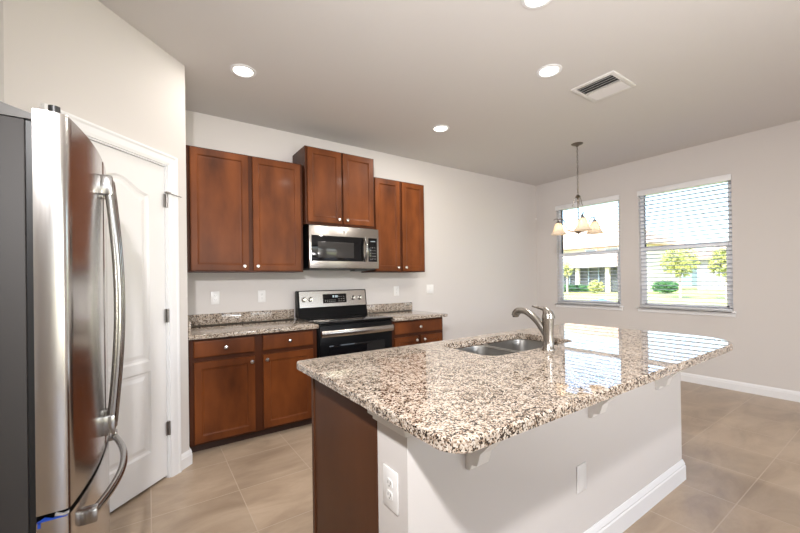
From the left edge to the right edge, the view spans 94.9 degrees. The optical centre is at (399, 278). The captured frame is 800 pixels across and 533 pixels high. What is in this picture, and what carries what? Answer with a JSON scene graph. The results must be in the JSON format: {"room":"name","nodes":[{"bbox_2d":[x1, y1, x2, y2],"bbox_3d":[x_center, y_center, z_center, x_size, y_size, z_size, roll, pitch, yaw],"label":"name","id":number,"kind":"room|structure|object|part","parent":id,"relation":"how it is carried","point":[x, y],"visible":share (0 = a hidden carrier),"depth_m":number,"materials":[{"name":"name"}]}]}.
{"room":"kitchen","nodes":[
{"label":"kitchen","id":0,"kind":"room"},
{"bbox_2d":[0,0,3,102],"bbox_3d":[-2.006,-0.094,1.454,0.648,2.838,0.120,-1,0,-35],"label":"wall","id":1,"kind":"structure","parent":0,"point":[1,1],"depth_m":1.59,"materials":[{"name":"white paint"}]},
{"bbox_2d":[3,0,188,453],"bbox_3d":[-1.669,-0.096,2.112,0.120,2.838,1.044,-1,0,10],"label":"wall","id":2,"kind":"structure","parent":0,"point":[81,58],"depth_m":2.03,"materials":[{"name":"white paint"}]},
{"bbox_2d":[40,103,181,511],"bbox_3d":[-1.637,0.251,2.127,0.168,2.143,0.810,-1,0,10],"label":"door","id":3,"kind":"structure","parent":2,"relation":"in","point":[145,178],"depth_m":2.29,"materials":[{"name":"white wood"}]},
{"bbox_2d":[181,449,191,469],"bbox_3d":[-1.498,1.270,2.567,0.014,0.105,0.110,-1,0,10],"label":"baseboard","id":4,"kind":"structure","parent":2,"relation":"attached to","point":[186,456],"depth_m":2.57,"materials":[{"name":"white"}]},
{"bbox_2d":[185,110,537,339],"bbox_3d":[-0.434,-0.105,4.383,6.860,2.838,0.150,-1,0,-35],"label":"wall","id":5,"kind":"structure","parent":0,"point":[480,230],"depth_m":4.98,"materials":[{"name":"white paint"}]},
{"bbox_2d":[211,292,219,303],"bbox_3d":[-1.713,0.183,3.402,0.072,0.118,0.009,-1,0,-35],"label":"wall outlet","id":6,"kind":"object","parent":5,"relation":"attached to","point":[214,295],"visible":1,"depth_m":3.40,"materials":[{"name":"white plastic"}]},
{"bbox_2d":[188,309,293,325],"bbox_3d":[-1.509,0.373,3.532,0.989,0.099,0.020,-1,0,-35],"label":"backsplash","id":7,"kind":"structure","parent":5,"relation":"attached to","point":[250,316],"depth_m":3.50,"materials":[{"name":"stone"}]},
{"bbox_2d":[186,145,302,272],"bbox_3d":[-1.423,-0.578,3.399,0.980,1.047,0.355,-1,0,-35],"label":"upper cabinet","id":8,"kind":"object","parent":5,"relation":"attached to","point":[245,215],"visible":1,"depth_m":3.25,"materials":[{"name":"brown wood"}]},
{"bbox_3d":[-1.542,-0.577,3.152,0.456,1.023,0.019,-1,0,-35],"label":"door","id":9,"kind":"part","parent":8,"relation":"part of","materials":[{"name":"brown wood"}]},
{"bbox_3d":[-1.143,-0.581,3.427,0.440,1.023,0.019,-1,0,-35],"label":"door","id":10,"kind":"part","parent":8,"relation":"part of","materials":[{"name":"brown wood"}]},
{"bbox_2d":[258,290,265,301],"bbox_3d":[-1.370,0.179,3.639,0.072,0.118,0.009,-1,0,-35],"label":"wall outlet","id":11,"kind":"object","parent":5,"relation":"attached to","point":[261,293],"visible":1,"depth_m":3.63,"materials":[{"name":"white plastic"}]},
{"bbox_2d":[293,145,373,228],"bbox_3d":[-0.684,-0.905,3.879,0.768,0.756,0.410,-1,0,-35],"label":"upper cabinet","id":12,"kind":"object","parent":5,"relation":"attached to","point":[338,188],"visible":0.98,"depth_m":3.71,"materials":[{"name":"brown wood"}]},
{"bbox_3d":[-0.746,-0.910,3.638,0.356,0.722,0.019,-1,0,-35],"label":"door","id":13,"kind":"part","parent":12,"relation":"part of","materials":[{"name":"brown wood"}]},
{"bbox_2d":[303,225,378,270],"bbox_3d":[-0.645,-0.293,3.867,0.774,0.444,0.462,-1,0,-35],"label":"microwave oven","id":14,"kind":"object","parent":12,"relation":"attached to","point":[325,248],"visible":1,"depth_m":3.69,"materials":[{"name":"silver metal"}]},
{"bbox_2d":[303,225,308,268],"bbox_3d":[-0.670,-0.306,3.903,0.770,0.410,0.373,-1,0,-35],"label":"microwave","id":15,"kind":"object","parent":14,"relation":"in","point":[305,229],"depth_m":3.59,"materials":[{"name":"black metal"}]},
{"bbox_3d":[-0.614,-0.295,3.679,0.568,0.250,0.005,-1,0,-35],"label":"door glass","id":16,"kind":"part","parent":14,"relation":"part of","materials":[{"name":"black glass"}]},
{"bbox_3d":[-0.350,-0.299,3.825,0.026,0.256,0.059,-1,0,-35],"label":"handle","id":17,"kind":"part","parent":14,"relation":"part of","materials":[{"name":"grey metal"}]},
{"bbox_3d":[-0.289,-0.299,3.902,0.104,0.250,0.005,-1,0,-35],"label":"control panel","id":18,"kind":"part","parent":14,"relation":"part of","materials":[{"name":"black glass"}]},
{"bbox_3d":[-0.436,-0.913,3.851,0.356,0.722,0.019,-1,0,-35],"label":"door","id":19,"kind":"part","parent":12,"relation":"part of","materials":[{"name":"brown wood"}]},
{"bbox_2d":[366,302,411,312],"bbox_3d":[-0.144,0.357,4.472,0.721,0.099,0.020,-1,0,-35],"label":"backsplash","id":20,"kind":"structure","parent":5,"relation":"attached to","point":[372,308],"depth_m":4.47,"materials":[{"name":"stone"}]},
{"bbox_2d":[361,177,424,272],"bbox_3d":[-0.068,-0.593,4.333,0.704,1.047,0.355,-1,0,-35],"label":"upper cabinet","id":21,"kind":"object","parent":5,"relation":"attached to","point":[398,205],"visible":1,"depth_m":4.20,"materials":[{"name":"brown wood"}]},
{"bbox_3d":[-0.139,-0.593,4.119,0.324,1.023,0.019,-1,0,-35],"label":"door","id":22,"kind":"part","parent":21,"relation":"part of","materials":[{"name":"brown wood"}]},
{"bbox_3d":[0.154,-0.596,4.321,0.317,1.023,0.019,-1,0,-35],"label":"door","id":23,"kind":"part","parent":21,"relation":"part of","materials":[{"name":"brown wood"}]},
{"bbox_2d":[394,286,398,295],"bbox_3d":[-0.043,0.157,4.553,0.078,0.118,0.009,-1,0,-35],"label":"wall outlet","id":24,"kind":"object","parent":5,"relation":"attached to","point":[396,288],"visible":1,"depth_m":4.55,"materials":[{"name":"white plastic"}]},
{"bbox_2d":[426,285,433,293],"bbox_3d":[0.398,0.144,4.857,0.118,0.118,0.009,-1,0,-35],"label":"wall switch","id":25,"kind":"object","parent":5,"relation":"attached to","point":[430,288],"visible":1,"depth_m":4.86,"materials":[{"name":"white plastic"}]},
{"bbox_2d":[98,0,799,185],"bbox_3d":[2.056,-1.695,1.183,7.360,0.250,8.280,-1,0,-35],"label":"ceiling","id":26,"kind":"structure","parent":0,"point":[375,75],"depth_m":2.73,"materials":[{"name":"white paint"}]},
{"bbox_2d":[230,64,255,77],"bbox_3d":[-1.150,-1.516,2.693,0.180,0.007,0.180,-1,0,-35],"label":"recessed light","id":27,"kind":"object","parent":26,"relation":"in","point":[241,70],"visible":1,"depth_m":2.69,"materials":[{"name":"white plastic"}]},
{"bbox_2d":[432,125,448,131],"bbox_3d":[0.417,-1.534,3.770,0.180,0.007,0.180,-1,0,-35],"label":"recessed light","id":28,"kind":"object","parent":26,"relation":"in","point":[438,128],"visible":1,"depth_m":3.77,"materials":[{"name":"white"}]},
{"bbox_2d":[521,0,551,8],"bbox_3d":[0.760,-1.545,2.019,0.180,0.007,0.180,-1,0,-35],"label":"recessed light","id":29,"kind":"object","parent":26,"relation":"in","point":[529,4],"visible":1,"depth_m":2.07,"materials":[{"name":"white plastic"}]},
{"bbox_2d":[536,64,561,77],"bbox_3d":[1.116,-1.548,2.747,0.180,0.007,0.180,-1,0,-35],"label":"recessed light","id":30,"kind":"object","parent":26,"relation":"in","point":[550,70],"visible":1,"depth_m":2.74,"materials":[{"name":"white plastic"}]},
{"bbox_2d":[551,142,602,234],"bbox_3d":[2.059,-1.034,4.305,0.566,1.050,0.550,-1,0,-35],"label":"chandelier","id":31,"kind":"object","parent":26,"relation":"hanging from","point":[594,228],"visible":1,"depth_m":4.26,"materials":[{"name":"beige glass"}]},
{"bbox_3d":[1.909,-0.595,4.421,0.178,0.139,0.178,-1,0,-35],"label":"lamp shade","id":32,"kind":"part","parent":31,"relation":"part of","materials":[{"name":"white glass"}]},
{"bbox_3d":[2.061,-1.246,4.263,0.016,0.569,0.016,-1,0,10],"label":"chain","id":33,"kind":"part","parent":31,"relation":"part of","materials":[{"name":"silver metal"}]},
{"bbox_3d":[2.068,-0.742,4.261,0.080,0.465,0.080,-1,0,-35],"label":"stem","id":34,"kind":"part","parent":31,"relation":"part of","materials":[{"name":"silver metal"}]},
{"bbox_3d":[2.011,-0.598,4.040,0.178,0.139,0.178,-1,0,-35],"label":"lamp shade","id":35,"kind":"part","parent":31,"relation":"part of","materials":[{"name":"white glass"}]},
{"bbox_3d":[2.290,-0.601,4.319,0.178,0.139,0.178,-1,0,-35],"label":"lamp shade","id":36,"kind":"part","parent":31,"relation":"part of","materials":[{"name":"white glass"}]},
{"bbox_2d":[571,70,635,102],"bbox_3d":[1.654,-1.549,2.990,0.374,0.018,0.340,-1,0,-35],"label":"ceiling vent","id":37,"kind":"object","parent":26,"relation":"in","point":[611,83],"visible":1,"depth_m":2.97,"materials":[{"name":"white metal"}]},
{"bbox_2d":[110,381,799,532],"bbox_3d":[1.892,1.320,1.031,6.860,0.100,8.280,-1,0,-35],"label":"floor","id":38,"kind":"structure","parent":0,"point":[741,450],"depth_m":2.31,"materials":[{"name":"tile"}]},
{"bbox_2d":[0,101,127,532],"bbox_3d":[-1.453,0.421,1.193,0.906,1.792,0.898,-1,0,-34],"label":"refrigerator","id":39,"kind":"object","parent":38,"relation":"on","point":[59,415],"visible":1,"depth_m":1.00,"materials":[{"name":"grey metal"}]},
{"bbox_3d":[-1.057,0.093,1.195,0.107,1.093,0.444,-1,0,-34],"label":"door","id":40,"kind":"part","parent":39,"relation":"part of","materials":[{"name":"silver metal"}]},
{"bbox_3d":[-1.170,0.959,1.379,0.107,0.600,0.893,-1,0,-34],"label":"freezer drawer","id":41,"kind":"part","parent":39,"relation":"part of","materials":[{"name":"silver metal"}]},
{"bbox_3d":[-1.113,0.721,1.421,0.093,0.040,0.735,-1,0,-34],"label":"handle","id":42,"kind":"part","parent":39,"relation":"part of","materials":[{"name":"grey metal"}]},
{"bbox_3d":[-1.307,0.098,1.569,0.107,1.093,0.444,-1,0,-34],"label":"door","id":43,"kind":"part","parent":39,"relation":"part of","materials":[{"name":"silver metal"}]},
{"bbox_3d":[-1.087,0.100,1.391,0.065,0.975,0.030,-1,0,-34],"label":"handle","id":44,"kind":"part","parent":39,"relation":"part of","materials":[{"name":"grey metal"}]},
{"bbox_3d":[-1.137,0.101,1.466,0.065,0.975,0.030,-1,0,-34],"label":"handle","id":45,"kind":"part","parent":39,"relation":"part of","materials":[{"name":"grey metal"}]},
{"bbox_2d":[188,329,316,452],"bbox_3d":[-1.323,0.888,3.252,1.007,0.868,0.680,-1,0,-35],"label":"base cabinet","id":46,"kind":"object","parent":38,"relation":"on","point":[243,387],"visible":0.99,"depth_m":2.95,"materials":[{"name":"brown wood"}]},
{"bbox_3d":[-1.363,0.535,2.866,0.435,0.124,0.019,-1,0,-35],"label":"drawer","id":47,"kind":"part","parent":46,"relation":"part of","materials":[{"name":"brown wood"}]},
{"bbox_3d":[-1.358,0.935,2.865,0.435,0.608,0.019,-1,0,-35],"label":"door","id":48,"kind":"part","parent":46,"relation":"part of","materials":[{"name":"brown wood"}]},
{"bbox_2d":[188,309,318,339],"bbox_3d":[-1.329,0.387,3.251,1.011,0.134,0.686,-1,0,-35],"label":"countertop","id":49,"kind":"structure","parent":46,"relation":"on","point":[216,325],"depth_m":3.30,"materials":[{"name":"beige stone"}]},
{"bbox_3d":[-0.953,0.531,3.149,0.431,0.124,0.019,-1,0,-35],"label":"drawer","id":50,"kind":"part","parent":46,"relation":"part of","materials":[{"name":"brown wood"}]},
{"bbox_3d":[-0.948,0.931,3.148,0.431,0.608,0.019,-1,0,-35],"label":"door","id":51,"kind":"part","parent":46,"relation":"part of","materials":[{"name":"brown wood"}]},
{"bbox_2d":[295,289,393,357],"bbox_3d":[-0.557,0.719,3.735,0.794,1.189,0.701,-1,0,-35],"label":"electric range","id":52,"kind":"object","parent":38,"relation":"on","point":[346,326],"visible":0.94,"depth_m":3.65,"materials":[{"name":"black metal"}]},
{"bbox_3d":[-0.710,0.219,3.953,0.764,0.166,0.026,-1,0,-35],"label":"control panel","id":53,"kind":"part","parent":52,"relation":"part of","materials":[{"name":"silver metal"}]},
{"bbox_2d":[296,313,392,324],"bbox_3d":[-0.568,0.407,3.745,0.794,0.020,0.600,-1,0,-35],"label":"cooktop","id":54,"kind":"object","parent":52,"relation":"in","point":[329,318],"depth_m":3.65,"materials":[{"name":"grey glass"}]},
{"bbox_2d":[316,319,390,357],"bbox_3d":[-0.583,0.851,3.774,0.786,0.865,0.605,-1,0,-35],"label":"oven","id":55,"kind":"object","parent":52,"relation":"in","point":[317,320],"depth_m":3.39,"materials":[{"name":"black glass"}]},
{"bbox_3d":[-0.404,0.770,3.513,0.774,0.690,0.030,-1,0,-35],"label":"oven door","id":56,"kind":"part","parent":52,"relation":"part of","materials":[{"name":"black glass"}]},
{"bbox_3d":[-0.381,0.498,3.475,0.762,0.058,0.068,-1,0,-35],"label":"handle","id":57,"kind":"part","parent":52,"relation":"part of","materials":[{"name":"silver metal"}]},
{"bbox_2d":[392,317,442,347],"bbox_3d":[0.040,0.873,4.191,0.687,0.868,0.680,-1,0,-35],"label":"base cabinet","id":58,"kind":"object","parent":38,"relation":"on","point":[418,331],"visible":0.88,"depth_m":3.92,"materials":[{"name":"brown wood"}]},
{"bbox_3d":[0.072,0.919,3.850,0.300,0.608,0.019,-1,0,-35],"label":"door","id":59,"kind":"part","parent":58,"relation":"part of","materials":[{"name":"brown wood"}]},
{"bbox_2d":[366,302,447,320],"bbox_3d":[0.045,0.371,4.197,0.721,0.134,0.686,-1,0,-35],"label":"countertop","id":60,"kind":"structure","parent":58,"relation":"on","point":[398,311],"depth_m":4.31,"materials":[{"name":"beige stone"}]},
{"bbox_3d":[0.205,0.517,3.947,0.637,0.124,0.019,-1,0,-35],"label":"drawer","id":61,"kind":"part","parent":58,"relation":"part of","materials":[{"name":"brown wood"}]},
{"bbox_3d":[0.351,0.916,4.042,0.297,0.608,0.019,-1,0,-35],"label":"door","id":62,"kind":"part","parent":58,"relation":"part of","materials":[{"name":"brown wood"}]},
{"bbox_2d":[311,339,685,532],"bbox_3d":[0.729,0.857,1.965,2.194,0.865,0.952,-1,0,-35],"label":"kitchen island","id":63,"kind":"object","parent":38,"relation":"on","point":[629,443],"visible":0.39,"depth_m":1.52,"materials":[{"name":"white paint"}]},
{"bbox_3d":[-0.243,0.869,1.513,0.020,0.865,0.595,-1,0,-35],"label":"panel","id":64,"kind":"part","parent":63,"relation":"part of","materials":[{"name":"brown wood"}]},
{"bbox_3d":[-0.026,0.455,1.173,0.060,0.045,0.215,-1,0,-35],"label":"moulding","id":65,"kind":"part","parent":63,"relation":"part of","materials":[{"name":"white paint"}]},
{"bbox_2d":[383,464,398,515],"bbox_3d":[-0.032,0.686,1.196,0.009,0.132,0.086,-1,0,-35],"label":"wall outlet","id":66,"kind":"object","parent":63,"relation":"attached to","point":[390,477],"visible":1,"depth_m":1.19,"materials":[{"name":"white plastic"}]},
{"bbox_2d":[386,478,392,488],"bbox_3d":[-0.034,0.667,1.194,0.004,0.028,0.034,-1,0,-35],"label":"receptacle","id":67,"kind":"object","parent":66,"relation":"attached to","point":[389,481],"depth_m":1.19,"materials":[{"name":"white plastic"}]},
{"bbox_2d":[386,490,392,500],"bbox_3d":[-0.034,0.706,1.194,0.004,0.028,0.034,-1,0,-35],"label":"receptacle","id":68,"kind":"object","parent":66,"relation":"attached to","point":[389,493],"depth_m":1.19,"materials":[{"name":"white plastic"}]},
{"bbox_2d":[297,323,732,453],"bbox_3d":[0.772,0.404,1.987,2.342,0.038,1.125,-1,0,-35],"label":"island countertop","id":69,"kind":"structure","parent":63,"relation":"on","point":[454,401],"depth_m":1.46,"materials":[{"name":"beige stone"}]},
{"bbox_2d":[456,339,557,355],"bbox_3d":[0.651,0.527,2.202,0.822,0.199,0.482,-1,0,-35],"label":"double sink","id":70,"kind":"object","parent":69,"relation":"in","point":[515,345],"visible":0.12,"depth_m":2.45,"materials":[{"name":"silver metal"}]},
{"bbox_3d":[0.486,0.529,2.088,0.421,0.199,0.482,-1,0,-35],"label":"bowl","id":71,"kind":"part","parent":70,"relation":"part of","materials":[{"name":"silver metal"}]},
{"bbox_3d":[0.816,0.525,2.316,0.421,0.199,0.482,-1,0,-35],"label":"bowl","id":72,"kind":"part","parent":70,"relation":"part of","materials":[{"name":"silver metal"}]},
{"bbox_2d":[512,305,554,350],"bbox_3d":[0.742,0.268,2.056,0.068,0.234,0.273,-1,0,-35],"label":"kitchen faucet","id":73,"kind":"object","parent":69,"relation":"on","point":[546,325],"visible":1,"depth_m":1.97,"materials":[{"name":"silver metal"}]},
{"bbox_3d":[0.732,0.240,2.070,0.043,0.146,0.238,-1,0,-35],"label":"spout","id":74,"kind":"part","parent":73,"relation":"part of","materials":[{"name":"silver metal"}]},
{"bbox_3d":[0.779,0.185,2.001,0.044,0.070,0.139,-1,0,-35],"label":"lever","id":75,"kind":"part","parent":73,"relation":"part of","materials":[{"name":"silver metal"}]},
{"bbox_2d":[576,462,586,493],"bbox_3d":[0.824,0.905,1.667,0.078,0.122,0.006,-1,0,-35],"label":"blank plate","id":76,"kind":"object","parent":63,"relation":"attached to","point":[581,482],"visible":1,"depth_m":1.66,"materials":[{"name":"white plastic"}]},
{"bbox_3d":[0.867,1.224,1.793,2.170,0.125,0.192,-1,0,-35],"label":"baseboard","id":77,"kind":"part","parent":63,"relation":"part of","materials":[{"name":"white wood"}]},
{"bbox_2d":[536,120,799,391],"bbox_3d":[4.677,-0.181,2.877,0.150,2.838,8.130,-1,0,-35],"label":"wall","id":78,"kind":"structure","parent":0,"point":[763,165],"depth_m":4.08,"materials":[{"name":"white paint"}]},
{"bbox_2d":[554,200,622,310],"bbox_3d":[2.814,-0.339,5.508,0.160,1.587,1.017,-1,0,-35],"label":"window","id":79,"kind":"structure","parent":78,"relation":"in","point":[561,264],"depth_m":5.50,"materials":[{"name":"white plastic"}]},
{"bbox_2d":[555,195,620,305],"bbox_3d":[2.793,-0.383,5.494,0.076,1.539,0.969,-1,0,-35],"label":"blind","id":80,"kind":"object","parent":79,"relation":"attached to","point":[615,197],"visible":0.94,"depth_m":5.44,"materials":[{"name":"white plastic"}]},
{"bbox_3d":[2.804,-0.359,5.502,0.042,1.467,0.707,-1,0,-35],"label":"ladder cord","id":81,"kind":"part","parent":80,"relation":"part of","materials":[{"name":"white fabric"}]},
{"bbox_3d":[2.815,0.378,5.500,0.048,0.018,0.945,-1,0,-35],"label":"rail","id":82,"kind":"part","parent":80,"relation":"part of","materials":[{"name":"white plastic"}]},
{"bbox_3d":[2.799,0.399,5.489,0.100,0.020,1.017,-1,0,-35],"label":"sill","id":83,"kind":"part","parent":79,"relation":"part of","materials":[{"name":"white"}]},
{"bbox_3d":[2.844,-0.017,5.525,0.038,0.760,0.875,-1,0,-35],"label":"sash","id":84,"kind":"part","parent":79,"relation":"part of","materials":[{"name":"clear glass"}]},
{"bbox_2d":[636,181,736,316],"bbox_3d":[3.488,-0.352,4.530,0.160,1.587,1.007,-1,0,-35],"label":"window","id":85,"kind":"structure","parent":78,"relation":"in","point":[720,313],"depth_m":4.46,"materials":[{"name":"white plastic"}]},
{"bbox_2d":[637,174,732,310],"bbox_3d":[3.466,-0.395,4.516,0.076,1.539,0.959,-1,0,-35],"label":"blind","id":86,"kind":"object","parent":85,"relation":"attached to","point":[723,178],"visible":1,"depth_m":4.47,"materials":[{"name":"white plastic"}]},
{"bbox_3d":[3.478,-0.372,4.524,0.042,1.467,0.697,-1,0,-35],"label":"ladder cord","id":87,"kind":"part","parent":86,"relation":"part of","materials":[{"name":"white fabric"}]},
{"bbox_3d":[3.489,0.365,4.521,0.048,0.018,0.935,-1,0,-35],"label":"rail","id":88,"kind":"part","parent":86,"relation":"part of","materials":[{"name":"white plastic"}]},
{"bbox_3d":[3.473,0.386,4.510,0.100,0.020,1.007,-1,0,-35],"label":"sill","id":89,"kind":"part","parent":85,"relation":"part of","materials":[{"name":"white"}]},
{"bbox_3d":[3.518,-0.029,4.546,0.038,0.760,0.865,-1,0,-35],"label":"sash","id":90,"kind":"part","parent":85,"relation":"part of","materials":[{"name":"clear glass"}]},
{"bbox_2d":[680,372,799,401],"bbox_3d":[4.589,1.187,2.883,0.014,0.105,7.960,-1,0,-35],"label":"baseboard","id":91,"kind":"structure","parent":78,"relation":"attached to","point":[779,393],"depth_m":4.04,"materials":[{"name":"white"}]},
{"label":"outside","id":92,"kind":"structure","parent":0,"visible":0},
{"bbox_2d":[564,286,726,305],"bbox_3d":[43.212,1.158,47.961,114.440,0.300,150.000,-1,0,-35],"label":"ground","id":93,"kind":"structure","parent":92,"point":[659,298],"depth_m":25.68,"materials":[{"name":"green plant"}]},
{"bbox_2d":[564,261,573,292],"bbox_3d":[15.233,-0.103,33.430,1.166,2.904,1.217,-1,0,-35],"label":"young tree","id":94,"kind":"object","parent":93,"relation":"on","point":[567,268],"visible":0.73,"depth_m":33.36,"materials":[{"name":"green plant"}]},
{"bbox_2d":[564,284,590,290],"bbox_3d":[16.362,0.943,35.125,1.092,0.785,5.226,-1,0,-35],"label":"hedge","id":95,"kind":"object","parent":93,"relation":"on","point":[571,287],"visible":0.55,"depth_m":34.46,"materials":[{"name":"green plant"}]},
{"bbox_2d":[588,279,604,293],"bbox_3d":[16.853,0.705,31.612,1.296,1.224,1.295,-1,0,-35],"label":"shrub","id":96,"kind":"object","parent":93,"relation":"on","point":[596,284],"visible":0.81,"depth_m":31.41,"materials":[{"name":"green plant"}]},
{"bbox_2d":[563,221,681,292],"bbox_3d":[20.810,-2.458,40.351,13.100,7.500,14.400,-1,0,-35],"label":"neighbor house","id":97,"kind":"structure","parent":93,"relation":"on","point":[577,273],"depth_m":36.11,"materials":[{"name":"beige paint"}]},
{"bbox_3d":[17.122,0.151,35.348,0.300,2.350,0.320,-1,0,-35],"label":"porch post","id":98,"kind":"part","parent":97,"relation":"part of","materials":[{"name":"beige paint"}]},
{"bbox_3d":[18.710,0.121,33.042,0.300,2.350,0.320,-1,0,-35],"label":"porch post","id":99,"kind":"part","parent":97,"relation":"part of","materials":[{"name":"beige paint"}]},
{"bbox_2d":[651,280,678,292],"bbox_3d":[21.226,0.680,29.436,1.326,1.138,2.158,-1,0,-35],"label":"clipped hedge","id":100,"kind":"object","parent":93,"relation":"on","point":[655,283],"visible":0.76,"depth_m":29.22,"materials":[{"name":"green plant"}]},
{"bbox_2d":[660,249,700,296],"bbox_3d":[17.830,-0.393,23.415,2.072,3.342,2.160,-1,0,25],"label":"young tree","id":101,"kind":"object","parent":93,"relation":"on","point":[685,266],"visible":0.73,"depth_m":23.20,"materials":[{"name":"green plant"}]},
{"bbox_2d":[674,240,701,286],"bbox_3d":[39.274,-2.167,49.603,8.200,6.470,10.100,-1,0,-35],"label":"neighbor house","id":102,"kind":"structure","parent":93,"relation":"on","point":[694,274],"depth_m":47.21,"materials":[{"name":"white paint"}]},
{"bbox_2d":[688,247,725,289],"bbox_3d":[35.952,-1.715,36.805,10.200,5.570,8.600,-1,0,-35],"label":"neighbor house","id":103,"kind":"structure","parent":93,"relation":"on","point":[709,276],"depth_m":36.65,"materials":[{"name":"grey paint"}]},
{"bbox_2d":[706,248,726,298],"bbox_3d":[19.552,-0.323,21.972,1.875,3.146,1.959,-1,0,-35],"label":"young tree","id":104,"kind":"object","parent":93,"relation":"on","point":[716,252],"visible":0.44,"depth_m":21.91,"materials":[{"name":"green plant"}]}
]}

